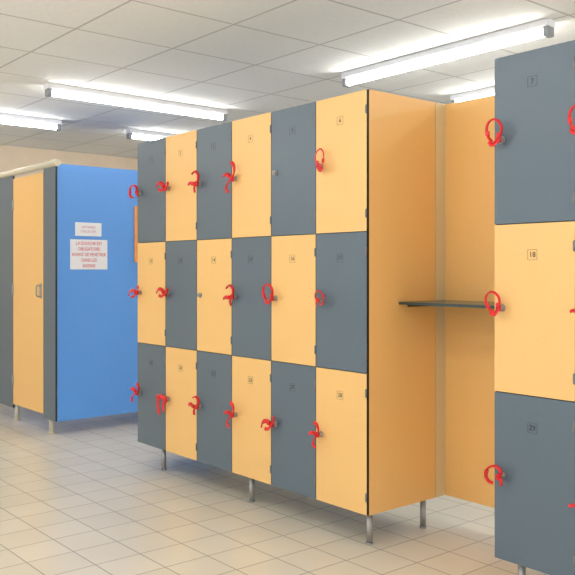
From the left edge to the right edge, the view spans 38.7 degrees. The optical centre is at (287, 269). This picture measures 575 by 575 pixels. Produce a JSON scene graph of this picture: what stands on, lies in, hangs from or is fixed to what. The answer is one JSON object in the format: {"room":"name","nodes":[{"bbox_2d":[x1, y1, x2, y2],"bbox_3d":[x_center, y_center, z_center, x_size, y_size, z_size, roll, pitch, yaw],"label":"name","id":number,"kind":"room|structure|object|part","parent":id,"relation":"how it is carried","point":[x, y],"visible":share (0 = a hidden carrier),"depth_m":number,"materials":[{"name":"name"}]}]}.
{"room":"changing room","nodes":[
{"label":"changing room","id":0,"kind":"room"},
{"bbox_2d":[0,145,137,178],"bbox_3d":[-4.000,-0.054,7.571,9.000,2.450,0.080,0,0,-40],"label":"wall","id":1,"kind":"structure","parent":0,"point":[11,158],"depth_m":8.73,"materials":[{"name":"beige paint"}]},
{"bbox_2d":[0,391,547,574],"bbox_3d":[-0.747,1.211,3.656,9.000,0.080,10.100,0,0,-40],"label":"floor","id":2,"kind":"structure","parent":0,"point":[86,497],"depth_m":3.84,"materials":[{"name":"tile"}]},
{"bbox_2d":[0,158,138,433],"bbox_3d":[-1.617,0.195,6.814,1.468,1.952,1.669,0,0,-40],"label":"changing cubicle","id":3,"kind":"object","parent":2,"relation":"on","point":[69,342],"visible":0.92,"depth_m":5.99,"materials":[{"name":"blue laminate"}]},
{"bbox_3d":[-2.384,0.169,6.664,0.013,1.795,0.821,0,0,-40],"label":"panel","id":4,"kind":"part","parent":3,"relation":"part of","materials":[{"name":"laminate"}]},
{"bbox_3d":[-2.104,1.106,6.369,0.046,0.130,0.046,0,0,-40],"label":"leg","id":5,"kind":"part","parent":3,"relation":"part of","materials":[{"name":"silver metal"}]},
{"bbox_3d":[-1.936,0.166,6.125,0.013,1.740,0.570,0,0,-40],"label":"door","id":6,"kind":"part","parent":3,"relation":"part of","materials":[{"name":"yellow laminate"}]},
{"bbox_3d":[-2.144,-0.754,6.376,0.054,0.054,1.669,0,0,-40],"label":"rail","id":7,"kind":"part","parent":3,"relation":"part of","materials":[{"name":"metal"}]},
{"bbox_3d":[-1.804,0.151,5.923,0.042,0.110,0.036,0,0,-40],"label":"handle","id":8,"kind":"part","parent":3,"relation":"part of","materials":[{"name":"metal"}]},
{"bbox_3d":[-1.692,1.106,5.873,0.046,0.130,0.046,0,0,-40],"label":"leg","id":9,"kind":"part","parent":3,"relation":"part of","materials":[{"name":"silver metal"}]},
{"bbox_2d":[70,239,106,268],"bbox_3d":[-1.431,-0.112,5.906,0.290,0.215,0.002,0,0,-40],"label":"paper notice","id":10,"kind":"object","parent":3,"relation":"attached to","point":[84,254],"visible":1,"depth_m":5.90,"materials":[{"name":"white paper"}]},
{"bbox_2d":[75,222,101,236],"bbox_3d":[-1.434,-0.292,5.903,0.205,0.097,0.002,0,0,-40],"label":"paper notice","id":11,"kind":"object","parent":3,"relation":"attached to","point":[81,228],"visible":1,"depth_m":5.90,"materials":[{"name":"white paper"}]},
{"bbox_3d":[-1.083,0.159,6.206,1.398,1.815,0.013,0,0,-40],"label":"panel","id":12,"kind":"part","parent":3,"relation":"part of","materials":[{"name":"blue laminate"}]},
{"bbox_2d":[134,206,137,261],"bbox_3d":[-1.070,-0.269,6.199,0.200,0.420,0.012,0,0,-40],"label":"board","id":13,"kind":"object","parent":3,"relation":"attached to","point":[135,207],"visible":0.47,"depth_m":6.14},
{"bbox_2d":[138,89,434,544],"bbox_3d":[-0.122,0.204,4.330,0.457,1.934,1.940,0,0,-40],"label":"lockers","id":14,"kind":"object","parent":2,"relation":"on","point":[359,231],"visible":0.99,"depth_m":3.78,"materials":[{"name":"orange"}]},
{"bbox_2d":[128,184,138,198],"bbox_3d":[-0.917,-0.470,4.902,0.085,0.085,0.032,0,0,33],"label":"wristband","id":15,"kind":"object","parent":14,"relation":"attached to","point":[134,185],"visible":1,"depth_m":4.89,"materials":[{"name":"red rubber"}]},
{"bbox_2d":[128,285,138,297],"bbox_3d":[-0.917,0.129,4.905,0.100,0.079,0.030,0,0,41],"label":"wristband","id":16,"kind":"object","parent":14,"relation":"attached to","point":[136,292],"visible":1,"depth_m":4.89,"materials":[{"name":"red rubber"}]},
{"bbox_2d":[130,382,139,401],"bbox_3d":[-0.906,0.729,4.891,0.034,0.127,0.090,0,0,-40],"label":"wristband","id":17,"kind":"object","parent":14,"relation":"attached to","point":[133,389],"visible":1,"depth_m":4.89,"materials":[{"name":"red rubber"}]},
{"bbox_3d":[-0.797,0.137,4.821,0.012,0.596,0.320,0,0,-40],"label":"door","id":18,"kind":"part","parent":14,"relation":"part of","materials":[{"name":"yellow laminate"}]},
{"bbox_3d":[-0.797,-0.463,4.821,0.012,0.596,0.320,0,0,-40],"label":"door","id":19,"kind":"part","parent":14,"relation":"part of","materials":[{"name":"laminate"}]},
{"bbox_3d":[-0.797,0.737,4.821,0.012,0.596,0.320,0,0,-40],"label":"door","id":20,"kind":"part","parent":14,"relation":"part of","materials":[{"name":"laminate"}]},
{"bbox_2d":[156,394,166,414],"bbox_3d":[-0.717,0.766,4.662,0.097,0.118,0.029,0,0,40],"label":"wristband","id":21,"kind":"object","parent":14,"relation":"attached to","point":[159,396],"visible":1,"depth_m":4.66,"materials":[{"name":"red rubber"}]},
{"bbox_2d":[156,287,167,297],"bbox_3d":[-0.708,0.128,4.655,0.110,0.062,0.030,0,0,42],"label":"wristband","id":22,"kind":"object","parent":14,"relation":"attached to","point":[164,293],"visible":1,"depth_m":4.65,"materials":[{"name":"red rubber"}]},
{"bbox_2d":[156,181,168,191],"bbox_3d":[-0.708,-0.475,4.654,0.117,0.066,0.031,0,0,43],"label":"wristband","id":23,"kind":"object","parent":14,"relation":"attached to","point":[164,187],"visible":1,"depth_m":4.65,"materials":[{"name":"red rubber"}]},
{"bbox_3d":[-0.723,1.104,4.793,0.044,0.134,0.044,0,0,-40],"label":"leg","id":24,"kind":"part","parent":14,"relation":"part of","materials":[{"name":"metal"}]},
{"bbox_3d":[-0.591,0.737,4.572,0.012,0.596,0.320,0,0,-40],"label":"door","id":25,"kind":"part","parent":14,"relation":"part of","materials":[{"name":"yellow laminate"}]},
{"bbox_3d":[-0.591,0.137,4.572,0.012,0.596,0.320,0,0,-40],"label":"door","id":26,"kind":"part","parent":14,"relation":"part of","materials":[{"name":"laminate"}]},
{"bbox_3d":[-0.591,-0.463,4.572,0.012,0.596,0.320,0,0,-40],"label":"door","id":27,"kind":"part","parent":14,"relation":"part of","materials":[{"name":"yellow laminate"}]},
{"bbox_2d":[188,170,199,192],"bbox_3d":[-0.504,-0.475,4.407,0.034,0.120,0.099,0,0,-40],"label":"wristband","id":28,"kind":"object","parent":14,"relation":"attached to","point":[196,183],"visible":1,"depth_m":4.39,"materials":[{"name":"red rubber"}]},
{"bbox_2d":[188,396,199,414],"bbox_3d":[-0.500,0.725,4.403,0.034,0.107,0.095,0,0,-40],"label":"wristband","id":29,"kind":"object","parent":14,"relation":"attached to","point":[191,404],"visible":1,"depth_m":4.39,"materials":[{"name":"red plastic"}]},
{"bbox_3d":[-0.384,0.137,4.324,0.012,0.596,0.320,0,0,-40],"label":"door","id":30,"kind":"part","parent":14,"relation":"part of","materials":[{"name":"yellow laminate"}]},
{"bbox_3d":[-0.384,-0.463,4.324,0.012,0.596,0.320,0,0,-40],"label":"door","id":31,"kind":"part","parent":14,"relation":"part of","materials":[{"name":"laminate"}]},
{"bbox_3d":[-0.384,0.737,4.324,0.012,0.596,0.320,0,0,-40],"label":"door","id":32,"kind":"part","parent":14,"relation":"part of","materials":[{"name":"laminate"}]},
{"bbox_2d":[223,284,233,305],"bbox_3d":[-0.298,0.127,4.159,0.034,0.110,0.085,0,0,-40],"label":"wristband","id":33,"kind":"object","parent":14,"relation":"attached to","point":[231,296],"visible":1,"depth_m":4.14,"materials":[{"name":"red rubber"}]},
{"bbox_2d":[223,161,235,192],"bbox_3d":[-0.293,-0.470,4.154,0.034,0.165,0.100,0,0,-40],"label":"wristband","id":34,"kind":"object","parent":14,"relation":"attached to","point":[231,177],"visible":1,"depth_m":4.14,"materials":[{"name":"red rubber"}]},
{"bbox_2d":[224,401,234,427],"bbox_3d":[-0.293,0.731,4.154,0.034,0.142,0.083,0,0,-40],"label":"wristband","id":35,"kind":"object","parent":14,"relation":"attached to","point":[231,414],"visible":1,"depth_m":4.14,"materials":[{"name":"red plastic"}]},
{"bbox_3d":[-0.177,0.737,4.075,0.012,0.596,0.320,0,0,-40],"label":"door","id":36,"kind":"part","parent":14,"relation":"part of","materials":[{"name":"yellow laminate"}]},
{"bbox_3d":[-0.177,0.137,4.075,0.012,0.596,0.320,0,0,-40],"label":"door","id":37,"kind":"part","parent":14,"relation":"part of","materials":[{"name":"laminate"}]},
{"bbox_3d":[-0.177,-0.463,4.075,0.012,0.596,0.320,0,0,-40],"label":"door","id":38,"kind":"part","parent":14,"relation":"part of","materials":[{"name":"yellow laminate"}]},
{"bbox_3d":[-0.180,1.104,4.139,0.044,0.134,0.044,0,0,-40],"label":"leg","id":39,"kind":"part","parent":14,"relation":"part of","materials":[{"name":"metal"}]},
{"bbox_2d":[262,283,273,304],"bbox_3d":[-0.090,0.114,3.904,0.063,0.102,0.036,0,0,30],"label":"wristband","id":40,"kind":"object","parent":14,"relation":"attached to","point":[266,301],"visible":1,"depth_m":3.90,"materials":[{"name":"red rubber"}]},
{"bbox_2d":[261,416,274,430],"bbox_3d":[-0.090,0.729,3.910,0.095,0.076,0.030,0,0,40],"label":"wristband","id":41,"kind":"object","parent":14,"relation":"attached to","point":[267,421],"visible":1,"depth_m":3.90,"materials":[{"name":"red rubber"}]},
{"bbox_3d":[0.029,0.737,3.826,0.012,0.596,0.320,0,0,-40],"label":"door","id":42,"kind":"part","parent":14,"relation":"part of","materials":[{"name":"laminate"}]},
{"bbox_3d":[0.029,0.137,3.826,0.012,0.596,0.320,0,0,-40],"label":"door","id":43,"kind":"part","parent":14,"relation":"part of","materials":[{"name":"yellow laminate"}]},
{"bbox_3d":[0.029,-0.463,3.826,0.012,0.596,0.320,0,0,-40],"label":"door","id":44,"kind":"part","parent":14,"relation":"part of","materials":[{"name":"laminate"}]},
{"bbox_2d":[308,421,318,448],"bbox_3d":[0.119,0.733,3.657,0.034,0.123,0.068,0,0,-40],"label":"wristband","id":45,"kind":"object","parent":14,"relation":"attached to","point":[316,434],"visible":1,"depth_m":3.64,"materials":[{"name":"red plastic"}]},
{"bbox_2d":[314,290,324,306],"bbox_3d":[0.144,0.128,3.636,0.019,0.078,0.081,0,0,-32],"label":"wristband","id":46,"kind":"object","parent":14,"relation":"attached to","point":[323,295],"visible":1,"depth_m":3.64,"materials":[{"name":"red rubber"}]},
{"bbox_2d":[315,148,324,171],"bbox_3d":[0.145,-0.487,3.634,0.017,0.107,0.078,0,0,-31],"label":"wristband","id":47,"kind":"object","parent":14,"relation":"attached to","point":[318,166],"visible":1,"depth_m":3.63,"materials":[{"name":"red rubber"}]},
{"bbox_3d":[0.236,0.737,3.578,0.012,0.596,0.320,0,0,-40],"label":"door","id":48,"kind":"part","parent":14,"relation":"part of","materials":[{"name":"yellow laminate"}]},
{"bbox_3d":[0.236,0.137,3.578,0.012,0.596,0.320,0,0,-40],"label":"door","id":49,"kind":"part","parent":14,"relation":"part of","materials":[{"name":"laminate"}]},
{"bbox_3d":[0.236,-0.463,3.578,0.012,0.596,0.320,0,0,-40],"label":"door","id":50,"kind":"part","parent":14,"relation":"part of","materials":[{"name":"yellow laminate"}]},
{"bbox_3d":[0.350,1.104,3.501,0.044,0.134,0.044,0,0,-40],"label":"leg","id":51,"kind":"part","parent":14,"relation":"part of","materials":[{"name":"metal"}]},
{"bbox_3d":[0.505,0.137,3.599,0.428,1.800,0.012,0,0,-40],"label":"panel","id":52,"kind":"part","parent":14,"relation":"part of","materials":[{"name":"orange laminate"}]},
{"bbox_3d":[0.616,1.104,3.722,0.044,0.134,0.044,0,0,-40],"label":"leg","id":53,"kind":"part","parent":14,"relation":"part of","materials":[{"name":"metal"}]},
{"bbox_2d":[435,95,495,507],"bbox_3d":[0.951,0.204,3.518,0.132,1.934,0.711,0,0,-41],"label":"partition panel","id":54,"kind":"object","parent":2,"relation":"on","point":[470,161],"visible":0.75,"depth_m":3.69,"materials":[{"name":"orange laminate"}]},
{"bbox_3d":[0.698,0.137,3.759,0.068,1.800,0.012,0,0,-40],"label":"return panel","id":55,"kind":"part","parent":54,"relation":"part of","materials":[{"name":"laminate"}]},
{"bbox_2d":[399,300,494,308],"bbox_3d":[0.807,0.150,3.424,0.327,0.024,0.639,0,0,-40],"label":"shelf","id":56,"kind":"object","parent":54,"relation":"attached to","point":[446,303],"visible":0.52,"depth_m":3.45,"materials":[{"name":"grey metal"}]},
{"bbox_2d":[495,40,574,574],"bbox_3d":[1.219,0.204,2.717,0.457,1.934,0.970,0,0,-40],"label":"lockers","id":57,"kind":"object","parent":2,"relation":"on","point":[535,89],"visible":0.96,"depth_m":2.82,"materials":[{"name":"grey laminate"}]},
{"bbox_2d":[484,291,500,315],"bbox_3d":[0.731,0.119,2.913,0.059,0.091,0.034,0,0,20],"label":"wristband","id":58,"kind":"object","parent":57,"relation":"attached to","point":[498,307],"visible":1,"depth_m":2.90,"materials":[{"name":"red rubber"}]},
{"bbox_2d":[484,465,502,485],"bbox_3d":[0.734,0.728,2.913,0.069,0.074,0.036,0,0,33],"label":"wristband","id":59,"kind":"object","parent":57,"relation":"attached to","point":[498,476],"visible":1,"depth_m":2.90,"materials":[{"name":"red rubber"}]},
{"bbox_2d":[485,118,502,146],"bbox_3d":[0.736,-0.488,2.910,0.064,0.101,0.037,0,0,29],"label":"wristband","id":60,"kind":"object","parent":57,"relation":"attached to","point":[490,143],"visible":1,"depth_m":2.90,"materials":[{"name":"red rubber"}]},
{"bbox_3d":[0.835,1.104,2.918,0.044,0.134,0.044,0,0,-40],"label":"leg","id":61,"kind":"part","parent":57,"relation":"part of","materials":[{"name":"metal"}]},
{"bbox_3d":[0.854,0.737,2.834,0.012,0.596,0.320,0,0,-40],"label":"door","id":62,"kind":"part","parent":57,"relation":"part of","materials":[{"name":"laminate"}]},
{"bbox_3d":[0.854,0.137,2.834,0.012,0.596,0.320,0,0,-40],"label":"door","id":63,"kind":"part","parent":57,"relation":"part of","materials":[{"name":"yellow laminate"}]},
{"bbox_3d":[0.854,-0.463,2.834,0.012,0.596,0.320,0,0,-40],"label":"door","id":64,"kind":"part","parent":57,"relation":"part of","materials":[{"name":"laminate"}]},
{"bbox_2d":[567,105,574,134],"bbox_3d":[0.944,-0.489,2.659,0.065,0.100,0.039,0,0,30],"label":"wristband","id":65,"kind":"object","parent":57,"relation":"attached to","point":[569,119],"visible":1,"depth_m":2.66,"materials":[{"name":"red rubber"}]},
{"bbox_2d":[0,0,574,158],"bbox_3d":[-0.747,-1.319,3.656,9.000,0.080,10.100,0,0,-40],"label":"ceiling","id":66,"kind":"structure","parent":0,"point":[244,58],"depth_m":4.82,"materials":[{"name":"tile"}]},
{"bbox_2d":[0,113,60,130],"bbox_3d":[-2.526,-1.235,6.533,1.500,0.088,0.072,0,0,-40],"label":"ceiling light","id":67,"kind":"object","parent":66,"relation":"attached to","point":[7,117],"visible":1,"depth_m":6.82,"materials":[{"name":"white plastic"}]},
{"bbox_2d":[44,82,227,121],"bbox_3d":[-1.076,-1.235,6.086,1.500,0.088,0.072,0,0,-40],"label":"ceiling light","id":68,"kind":"object","parent":66,"relation":"attached to","point":[49,88],"visible":1,"depth_m":6.00,"materials":[{"name":"white plastic"}]},
{"bbox_2d":[126,129,176,140],"bbox_3d":[-0.873,-1.235,7.907,1.500,0.088,0.072,0,0,-40],"label":"ceiling light","id":69,"kind":"object","parent":66,"relation":"attached to","point":[131,133],"visible":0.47,"depth_m":7.52,"materials":[{"name":"white plastic"}]},
{"bbox_2d":[341,18,554,87],"bbox_3d":[0.860,-1.235,4.757,0.072,0.088,1.520,0,0,-40],"label":"ceiling light","id":70,"kind":"object","parent":66,"relation":"attached to","point":[541,28],"visible":1,"depth_m":4.63,"materials":[{"name":"white plastic"}]},
{"bbox_2d":[450,86,494,102],"bbox_3d":[1.704,-1.235,5.432,0.072,0.088,1.520,0,0,-40],"label":"ceiling light","id":71,"kind":"object","parent":66,"relation":"attached to","point":[489,91],"visible":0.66,"depth_m":5.85,"materials":[{"name":"white plastic"}]}
]}

